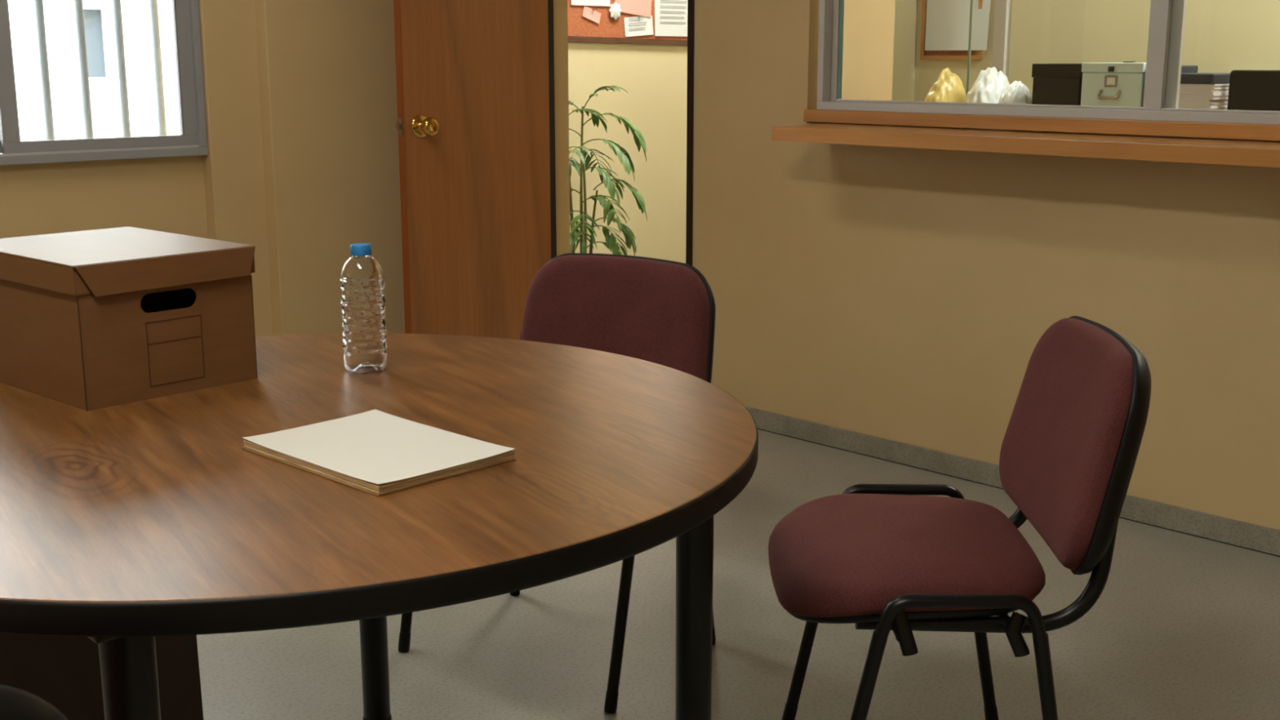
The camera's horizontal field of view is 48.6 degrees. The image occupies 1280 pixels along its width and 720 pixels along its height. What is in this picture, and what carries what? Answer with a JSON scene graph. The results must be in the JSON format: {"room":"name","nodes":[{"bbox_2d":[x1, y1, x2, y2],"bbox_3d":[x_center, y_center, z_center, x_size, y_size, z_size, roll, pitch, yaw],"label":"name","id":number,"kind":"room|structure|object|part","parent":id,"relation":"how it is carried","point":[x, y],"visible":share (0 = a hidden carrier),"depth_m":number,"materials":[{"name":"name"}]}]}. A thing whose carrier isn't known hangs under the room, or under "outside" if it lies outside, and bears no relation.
{"room":"office meeting room","nodes":[
{"label":"office meeting room","id":0,"kind":"room"},
{"bbox_2d":[0,0,180,154],"bbox_3d":[-4.530,-4.420,7.527,15.000,9.000,0.290,-11,17,-43],"label":"facade","id":1,"kind":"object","parent":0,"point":[59,15],"visible":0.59,"depth_m":9.02,"materials":[{"name":"white"}]},
{"bbox_3d":[-3.516,-2.026,9.055,0.162,0.440,0.030,-11,17,-43],"label":"pane","id":2,"kind":"part","parent":1,"relation":"part of","materials":[{"name":"grey"}]},
{"bbox_3d":[-3.457,-1.782,9.044,0.220,0.037,0.140,-11,17,-43],"label":"sill","id":3,"kind":"part","parent":1,"relation":"part of","materials":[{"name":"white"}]},
{"bbox_2d":[0,155,208,238],"bbox_3d":[-2.927,-0.883,3.417,3.892,2.800,0.140,-11,17,-43],"label":"wall","id":4,"kind":"structure","parent":0,"point":[166,194],"depth_m":4.57,"materials":[{"name":"paint"}]},
{"bbox_2d":[33,0,54,140],"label":"bar","id":5,"kind":"object","parent":4,"relation":"in","point":[38,4],"depth_m":4.62,"materials":[{"name":"grey metal"}]},
{"bbox_2d":[73,0,93,138],"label":"bar","id":6,"kind":"object","parent":4,"relation":"in","point":[83,67],"depth_m":4.71,"materials":[{"name":"grey metal"}]},
{"bbox_2d":[0,0,208,165],"bbox_3d":[-2.022,-1.307,4.133,1.490,1.470,0.105,-11,17,-43],"label":"window","id":7,"kind":"structure","parent":4,"relation":"in","point":[192,140],"depth_m":4.59,"materials":[{"name":"grey"}]},
{"bbox_2d":[111,0,130,137],"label":"bar","id":8,"kind":"object","parent":4,"relation":"in","point":[117,7],"depth_m":4.80,"materials":[{"name":"grey metal"}]},
{"bbox_2d":[149,0,167,135],"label":"bar","id":9,"kind":"object","parent":4,"relation":"in","point":[153,6],"depth_m":4.88,"materials":[{"name":"grey metal"}]},
{"bbox_2d":[198,0,273,336],"bbox_3d":[-1.437,-1.175,4.785,0.196,2.800,0.200,-11,17,-43],"label":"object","id":10,"kind":"structure","parent":4,"relation":"attached to","point":[233,171],"depth_m":4.80,"materials":[{"name":"paint"}]},
{"bbox_2d":[568,35,687,263],"bbox_3d":[0.083,-1.776,7.596,3.640,2.800,0.100,-11,17,-43],"label":"wall","id":11,"kind":"structure","parent":0,"point":[654,77],"depth_m":7.56,"materials":[{"name":"beige paint"}]},
{"bbox_2d":[567,0,687,45],"bbox_3d":[-0.039,-2.075,7.323,1.660,0.860,0.020,-10,16,-43],"label":"notice board","id":12,"kind":"object","parent":11,"relation":"attached to","point":[613,31],"visible":0.09,"depth_m":7.26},
{"bbox_2d":[571,0,610,6],"bbox_3d":[-0.247,-1.936,7.134,0.265,0.293,0.013,-11,17,-43],"label":"paper","id":13,"kind":"object","parent":12,"relation":"attached to","point":[582,2],"visible":1,"depth_m":7.17,"materials":[{"name":"white paper"}]},
{"bbox_2d":[582,5,600,23],"bbox_3d":[-0.241,-1.750,7.179,0.131,0.089,0.013,-11,17,-43],"label":"paper","id":14,"kind":"object","parent":12,"relation":"attached to","point":[588,13],"visible":1,"depth_m":7.18,"materials":[{"name":"pink paper"}]},
{"bbox_2d":[608,2,622,19],"bbox_3d":[-0.124,-1.794,7.273,0.090,0.090,0.012,-11,17,-43],"label":"rosette","id":15,"kind":"object","parent":12,"relation":"attached to","point":[615,11],"visible":1,"depth_m":7.27,"materials":[{"name":"white"}]},
{"bbox_3d":[-0.039,-2.075,7.323,1.660,0.860,0.020,-10,16,-43],"label":"board frame","id":16,"kind":"part","parent":12,"relation":"part of","materials":[{"name":"brown wood"}]},
{"bbox_2d":[615,0,651,17],"bbox_3d":[-0.025,-1.923,7.355,0.285,0.276,0.013,-11,17,-43],"label":"paper","id":17,"kind":"object","parent":12,"relation":"attached to","point":[639,7],"visible":1,"depth_m":7.38,"materials":[{"name":"pink paper"}]},
{"bbox_2d":[624,15,653,36],"bbox_3d":[-0.002,-1.748,7.416,0.211,0.112,0.013,-11,17,-43],"label":"paper","id":18,"kind":"object","parent":12,"relation":"attached to","point":[637,25],"visible":1,"depth_m":7.42,"materials":[{"name":"white paper"}]},
{"bbox_2d":[654,0,687,36],"bbox_3d":[0.186,-1.943,7.560,0.292,0.418,0.013,-11,17,-43],"label":"paper","id":19,"kind":"object","parent":12,"relation":"attached to","point":[670,15],"visible":0.86,"depth_m":7.57,"materials":[{"name":"white paper"}]},
{"bbox_2d":[196,429,1279,719],"bbox_3d":[0.658,0.572,3.546,9.000,0.100,7.300,-11,17,-43],"label":"floor","id":20,"kind":"structure","parent":0,"point":[1181,626],"depth_m":3.05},
{"bbox_2d":[0,684,67,719],"bbox_3d":[-0.744,0.600,1.209,0.576,0.824,0.563,-7,14,-31],"label":"chair","id":21,"kind":"object","parent":20,"relation":"on","point":[15,704],"visible":1,"depth_m":1.03,"materials":[{"name":"black plastic"}]},
{"bbox_2d":[0,633,204,719],"bbox_3d":[-0.814,0.496,2.135,0.290,0.638,0.195,-5,13,-21],"label":"base cabinet","id":22,"kind":"object","parent":20,"relation":"on","point":[64,672],"visible":0.08,"depth_m":2.03,"materials":[{"name":"brown wood"}]},
{"bbox_2d":[0,333,758,719],"bbox_3d":[-0.503,0.455,2.058,1.334,0.750,1.334,-11,17,-43],"label":"round table","id":23,"kind":"object","parent":20,"relation":"on","point":[124,526],"visible":0.8,"depth_m":1.68,"materials":[{"name":"brown wood"}]},
{"bbox_3d":[-0.513,0.252,1.411,0.100,0.008,0.100,-11,17,-43],"label":"mounting plate","id":24,"kind":"part","parent":23,"relation":"part of","materials":[{"name":"black metal"}]},
{"bbox_2d":[0,226,257,411],"bbox_3d":[-0.842,-0.078,2.249,0.388,0.213,0.297,11,16,41],"label":"box","id":25,"kind":"object","parent":23,"relation":"on","point":[90,320],"visible":1,"depth_m":2.12,"materials":[{"name":"brown cardboard"}]},
{"bbox_3d":[-0.844,-0.161,2.232,0.384,0.043,0.297,11,16,41],"label":"lid","id":26,"kind":"part","parent":25,"relation":"part of","materials":[{"name":"brown cardboard"}]},
{"bbox_3d":[-0.706,-0.050,2.131,0.004,0.207,0.285,11,16,41],"label":"panel","id":27,"kind":"part","parent":25,"relation":"part of","materials":[{"name":"brown cardboard"}]},
{"bbox_3d":[-0.702,-0.014,2.141,0.001,0.098,0.092,10,16,40],"label":"printed frame","id":28,"kind":"part","parent":25,"relation":"part of","materials":[{"name":"brown cardboard"}]},
{"bbox_3d":[-0.513,0.591,1.483,0.054,0.702,0.054,-11,17,-43],"label":"leg","id":29,"kind":"part","parent":23,"relation":"part of","materials":[{"name":"black metal"}]},
{"bbox_2d":[339,243,386,373],"bbox_3d":[-0.448,-0.084,2.292,0.072,0.207,0.072,7,14,31],"label":"water bottle","id":30,"kind":"object","parent":23,"relation":"on","point":[362,278],"visible":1,"depth_m":2.27,"materials":[{"name":"clear plastic"}]},
{"bbox_3d":[-0.503,0.344,2.639,0.054,0.702,0.054,-11,17,-43],"label":"leg","id":31,"kind":"part","parent":23,"relation":"part of","materials":[{"name":"black metal"}]},
{"bbox_2d":[242,408,515,497],"bbox_3d":[-0.338,0.114,1.821,0.299,0.016,0.212,11,16,43],"label":"pad","id":32,"kind":"object","parent":23,"relation":"on","point":[377,453],"visible":1,"depth_m":1.79,"materials":[{"name":"white paper"}]},
{"bbox_3d":[0.078,0.469,2.051,0.054,0.702,0.054,-11,17,-43],"label":"leg","id":33,"kind":"part","parent":23,"relation":"part of","materials":[{"name":"black metal"}]},
{"bbox_2d":[398,253,715,713],"bbox_3d":[-0.163,0.217,3.006,0.576,0.824,0.563,8,14,32],"label":"chair","id":34,"kind":"object","parent":20,"relation":"on","point":[659,311],"visible":0.27,"depth_m":3.07,"materials":[{"name":"red fabric"}]},
{"bbox_3d":[-0.487,0.406,3.042,0.023,0.400,0.104,7,14,28],"label":"leg","id":35,"kind":"part","parent":34,"relation":"part of","materials":[{"name":"black metal"}]},
{"bbox_3d":[-0.056,-0.049,3.120,0.500,0.346,0.116,8,14,32],"label":"backrest","id":36,"kind":"part","parent":34,"relation":"part of","materials":[{"name":"red fabric"}]},
{"bbox_3d":[-0.032,0.467,2.756,0.023,0.400,0.104,9,15,35],"label":"leg","id":37,"kind":"part","parent":34,"relation":"part of","materials":[{"name":"black metal"}]},
{"bbox_3d":[0.135,0.413,3.012,0.023,0.399,0.091,6,14,28],"label":"leg","id":38,"kind":"part","parent":34,"relation":"part of","materials":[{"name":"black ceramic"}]},
{"bbox_2d":[568,85,647,255],"bbox_3d":[-0.299,-0.756,6.848,0.545,1.118,0.602,7,14,30],"label":"potted palm","id":39,"kind":"object","parent":20,"relation":"on","point":[611,242],"visible":0.57,"depth_m":6.81,"materials":[{"name":"green plant"}]},
{"bbox_2d":[768,315,1151,719],"bbox_3d":[0.500,0.354,2.364,0.563,0.824,0.576,0,12,1],"label":"chair","id":40,"kind":"object","parent":20,"relation":"on","point":[902,559],"visible":1,"depth_m":2.20,"materials":[{"name":"red fabric"}]},
{"bbox_3d":[0.327,0.485,2.672,0.104,0.400,0.023,0,12,-2],"label":"leg","id":41,"kind":"part","parent":40,"relation":"part of","materials":[{"name":"black metal"}]},
{"bbox_3d":[0.316,0.598,2.143,0.104,0.400,0.023,1,12,5],"label":"leg","id":42,"kind":"part","parent":40,"relation":"part of","materials":[{"name":"black metal"}]},
{"bbox_3d":[0.486,0.263,2.626,0.253,0.068,0.028,0,12,1],"label":"rail","id":43,"kind":"part","parent":40,"relation":"part of","materials":[{"name":"black metal"}]},
{"bbox_3d":[0.431,0.319,2.358,0.425,0.095,0.490,0,12,1],"label":"seat","id":44,"kind":"part","parent":40,"relation":"part of","materials":[{"name":"red fabric"}]},
{"bbox_3d":[0.474,0.378,2.090,0.253,0.068,0.028,0,12,1],"label":"rail","id":45,"kind":"part","parent":40,"relation":"part of","materials":[{"name":"black metal"}]},
{"bbox_3d":[0.637,0.486,2.666,0.091,0.399,0.023,1,12,5],"label":"leg","id":46,"kind":"part","parent":40,"relation":"part of","materials":[{"name":"black metal"}]},
{"bbox_3d":[0.526,0.304,2.143,0.391,0.231,0.025,0,12,1],"label":"seat rail","id":47,"kind":"part","parent":40,"relation":"part of","materials":[{"name":"black metal"}]},
{"bbox_3d":[0.534,0.218,2.544,0.391,0.231,0.025,0,12,1],"label":"seat rail","id":48,"kind":"part","parent":40,"relation":"part of","materials":[{"name":"black metal"}]},
{"bbox_3d":[0.626,0.599,2.137,0.091,0.399,0.023,-1,12,-3],"label":"leg","id":49,"kind":"part","parent":40,"relation":"part of","materials":[{"name":"black metal"}]},
{"bbox_3d":[0.699,0.124,2.311,0.116,0.346,0.500,0,12,1],"label":"backrest","id":50,"kind":"part","parent":40,"relation":"part of","materials":[{"name":"red fabric"}]},
{"bbox_2d":[965,0,1012,96],"bbox_3d":[1.758,-1.010,5.207,0.040,2.300,1.295,-11,17,-43],"label":"glass screen","id":51,"kind":"object","parent":20,"relation":"on","point":[1003,8],"visible":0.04,"depth_m":5.51,"materials":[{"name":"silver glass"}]},
{"bbox_3d":[1.353,-1.073,5.622,0.006,2.150,0.113,-11,17,-43],"label":"pane","id":52,"kind":"part","parent":51,"relation":"part of","materials":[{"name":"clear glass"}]},
{"bbox_3d":[1.411,-1.085,5.558,0.040,2.300,0.052,-11,17,-43],"label":"post","id":53,"kind":"part","parent":51,"relation":"part of","materials":[{"name":"silver metal"}]},
{"bbox_3d":[1.801,-0.993,5.166,0.006,2.185,1.066,-11,17,-43],"label":"pane","id":54,"kind":"part","parent":51,"relation":"part of","materials":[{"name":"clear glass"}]},
{"bbox_3d":[1.934,-0.199,4.429,0.451,0.920,2.570,-11,17,-43],"label":"sideboard","id":55,"kind":"object","parent":20,"relation":"on","visible":0},
{"bbox_2d":[924,67,966,102],"bbox_3d":[1.101,-0.936,5.109,0.211,0.234,0.140,-11,17,-43],"label":"plastic bag","id":56,"kind":"object","parent":55,"relation":"on","point":[948,87],"visible":0.38,"depth_m":5.05,"materials":[{"name":"yellow plastic"}]},
{"bbox_2d":[966,66,1009,103],"bbox_3d":[1.240,-0.917,5.012,0.230,0.237,0.135,-11,17,-43],"label":"plastic bag","id":57,"kind":"object","parent":55,"relation":"on","point":[990,84],"visible":0.35,"depth_m":4.95,"materials":[{"name":"white plastic"}]},
{"bbox_2d":[998,80,1031,104],"bbox_3d":[1.290,-0.862,4.863,0.186,0.192,0.114,-11,17,-43],"label":"plastic bag","id":58,"kind":"object","parent":55,"relation":"on","point":[1017,92],"visible":0.27,"depth_m":4.82,"materials":[{"name":"white plastic"}]},
{"bbox_2d":[1031,63,1082,105],"bbox_3d":[1.447,-0.869,4.765,0.208,0.250,0.180,-11,17,-43],"label":"storage box","id":59,"kind":"object","parent":55,"relation":"on","point":[1056,84],"visible":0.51,"depth_m":4.68,"materials":[{"name":"black cardboard"}]},
{"bbox_3d":[1.447,-0.970,4.743,0.208,0.044,0.180,-11,17,-43],"label":"lid","id":60,"kind":"part","parent":59,"relation":"part of","materials":[{"name":"black cardboard"}]},
{"bbox_2d":[1080,61,1146,106],"bbox_3d":[1.577,-0.842,4.619,0.226,0.258,0.214,-11,17,-43],"label":"file box","id":61,"kind":"object","parent":55,"relation":"on","point":[1103,84],"visible":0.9,"depth_m":4.54,"materials":[{"name":"white cardboard"}]},
{"bbox_3d":[1.505,-0.852,4.545,0.026,0.030,0.074,-11,17,-43],"label":"handle","id":62,"kind":"part","parent":61,"relation":"part of","materials":[{"name":"silver metal"}]},
{"bbox_3d":[1.584,-0.950,4.602,0.206,0.032,0.214,-11,17,-43],"label":"lid","id":63,"kind":"part","parent":61,"relation":"part of","materials":[{"name":"cardboard"}]},
{"bbox_3d":[1.587,-0.967,4.595,0.020,0.004,0.034,-11,17,-43],"label":"handle","id":64,"kind":"part","parent":61,"relation":"part of","materials":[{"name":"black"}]},
{"bbox_2d":[1226,70,1279,111],"bbox_3d":[2.006,-0.739,4.193,0.180,0.232,0.500,-11,17,-43],"label":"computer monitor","id":65,"kind":"object","parent":55,"relation":"on","point":[1248,90],"visible":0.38,"depth_m":4.26,"materials":[{"name":"black plastic"}]},
{"bbox_3d":[1.766,-0.708,4.469,0.178,0.058,0.265,12,17,43],"label":"bundle","id":66,"kind":"object","parent":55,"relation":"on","visible":0},
{"bbox_3d":[1.766,-0.759,4.458,0.181,0.046,0.265,12,17,43],"label":"bundle","id":67,"kind":"object","parent":66,"relation":"on","visible":0},
{"bbox_2d":[1177,98,1227,109],"bbox_3d":[1.766,-0.801,4.448,0.264,0.040,0.182,-11,16,-41],"label":"bundle","id":68,"kind":"object","parent":67,"relation":"on","point":[1222,104],"visible":0.43,"depth_m":4.33,"materials":[{"name":"grey paper"}]},
{"bbox_2d":[1178,83,1229,99],"bbox_3d":[1.766,-0.844,4.440,0.266,0.046,0.180,-12,17,-44],"label":"bundle","id":69,"kind":"object","parent":68,"relation":"on","point":[1187,91],"visible":0.55,"depth_m":4.33,"materials":[{"name":"grey paper"}]},
{"bbox_2d":[1180,72,1230,84],"bbox_3d":[1.766,-0.882,4.432,0.270,0.030,0.180,-11,17,-43],"label":"ledger","id":70,"kind":"object","parent":69,"relation":"on","point":[1185,77],"visible":0.51,"depth_m":4.32,"materials":[{"name":"grey"}]},
{"bbox_2d":[1181,65,1198,72],"bbox_3d":[1.708,-0.824,4.564,0.280,0.245,0.040,-11,17,-43],"label":"ring binder","id":71,"kind":"object","parent":70,"relation":"on","point":[1184,68],"visible":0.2,"depth_m":4.58,"materials":[{"name":"grey plastic"}]},
{"bbox_2d":[839,0,895,100],"bbox_3d":[0.674,-1.180,4.809,0.530,2.800,0.080,-11,17,-43],"label":"wall","id":72,"kind":"structure","parent":0,"point":[868,27],"depth_m":4.89,"materials":[{"name":"paint"}]},
{"bbox_2d":[891,0,917,101],"bbox_3d":[1.742,-1.660,7.056,1.820,2.800,0.100,-11,17,-43],"label":"wall","id":73,"kind":"structure","parent":0,"point":[905,11],"depth_m":6.52,"materials":[{"name":"beige paint"}]},
{"bbox_2d":[553,0,1279,529],"bbox_3d":[1.248,-0.965,3.800,0.080,2.800,7.100,-11,17,-43],"label":"wall","id":74,"kind":"structure","parent":0,"point":[908,295],"depth_m":4.25,"materials":[{"name":"paint"}]},
{"bbox_2d":[254,0,404,335],"bbox_3d":[-0.952,-1.264,5.200,1.094,2.800,0.265,-11,17,-43],"label":"wall","id":75,"kind":"structure","parent":74,"relation":"attached to","point":[327,68],"depth_m":4.99,"materials":[{"name":"paint"}]},
{"bbox_2d":[393,0,551,339],"bbox_3d":[-0.599,-0.877,5.143,0.676,2.052,0.190,-11,17,-43],"label":"door","id":76,"kind":"structure","parent":74,"relation":"in","point":[473,122],"depth_m":5.14,"materials":[{"name":"brown wood"}]},
{"bbox_3d":[-0.833,-0.812,4.926,0.003,0.060,0.022,-11,17,-43],"label":"latch plate","id":77,"kind":"part","parent":76,"relation":"part of","materials":[{"name":"silver metal"}]},
{"bbox_3d":[-0.742,-0.813,4.934,0.082,0.082,0.076,-11,17,-43],"label":"knob","id":78,"kind":"part","parent":76,"relation":"part of","materials":[{"name":"gold metal"}]},
{"bbox_2d":[547,0,694,266],"bbox_3d":[-0.100,-0.895,5.151,0.050,2.100,0.778,-11,17,-43],"label":"trim","id":79,"kind":"structure","parent":74,"relation":"attached to","point":[691,3],"depth_m":4.98,"materials":[{"name":"black"}]},
{"bbox_2d":[745,406,1279,556],"bbox_3d":[1.933,0.534,3.326,0.014,0.067,5.030,-11,17,-43],"label":"baseboard","id":80,"kind":"structure","parent":74,"relation":"attached to","point":[1264,540],"depth_m":4.26,"materials":[{"name":"grey stone"}]},
{"bbox_2d":[771,123,1279,168],"bbox_3d":[1.416,-0.508,3.457,0.275,0.042,2.645,-11,17,-43],"label":"shelf","id":81,"kind":"object","parent":74,"relation":"attached to","point":[1217,152],"visible":1,"depth_m":3.66,"materials":[{"name":"brown wood"}]},
{"bbox_2d":[803,109,1279,141],"bbox_3d":[1.367,-0.612,3.733,0.093,0.038,2.334,-11,17,-43],"label":"trim","id":82,"kind":"structure","parent":74,"relation":"attached to","point":[1117,126],"depth_m":3.89,"materials":[{"name":"brown wood"}]},
{"bbox_2d":[817,0,1279,124],"bbox_3d":[1.373,-1.129,3.637,0.063,1.012,2.265,-11,17,-43],"label":"window","id":83,"kind":"structure","parent":74,"relation":"in","point":[1166,17],"depth_m":3.80,"materials":[{"name":"silver metal"}]},
{"bbox_3d":[1.013,-1.212,4.025,0.016,0.960,1.147,-11,17,-43],"label":"sash","id":84,"kind":"part","parent":83,"relation":"part of","materials":[{"name":"clear glass"}]},
{"bbox_3d":[1.736,-1.047,3.254,0.016,0.960,1.147,-11,17,-43],"label":"sash","id":85,"kind":"part","parent":83,"relation":"part of","materials":[{"name":"clear glass"}]},
{"bbox_2d":[913,0,1279,101],"bbox_3d":[3.246,-1.143,4.635,0.100,2.800,5.550,-11,17,-43],"label":"wall","id":86,"kind":"structure","parent":0,"point":[1220,36],"depth_m":5.88,"materials":[{"name":"beige paint"}]},
{"bbox_2d":[920,0,990,59],"bbox_3d":[1.422,-1.713,6.344,0.032,0.720,0.360,-11,17,-43],"label":"whiteboard","id":87,"kind":"object","parent":86,"relation":"attached to","point":[944,27],"visible":1,"depth_m":6.39,"materials":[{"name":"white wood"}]}
]}

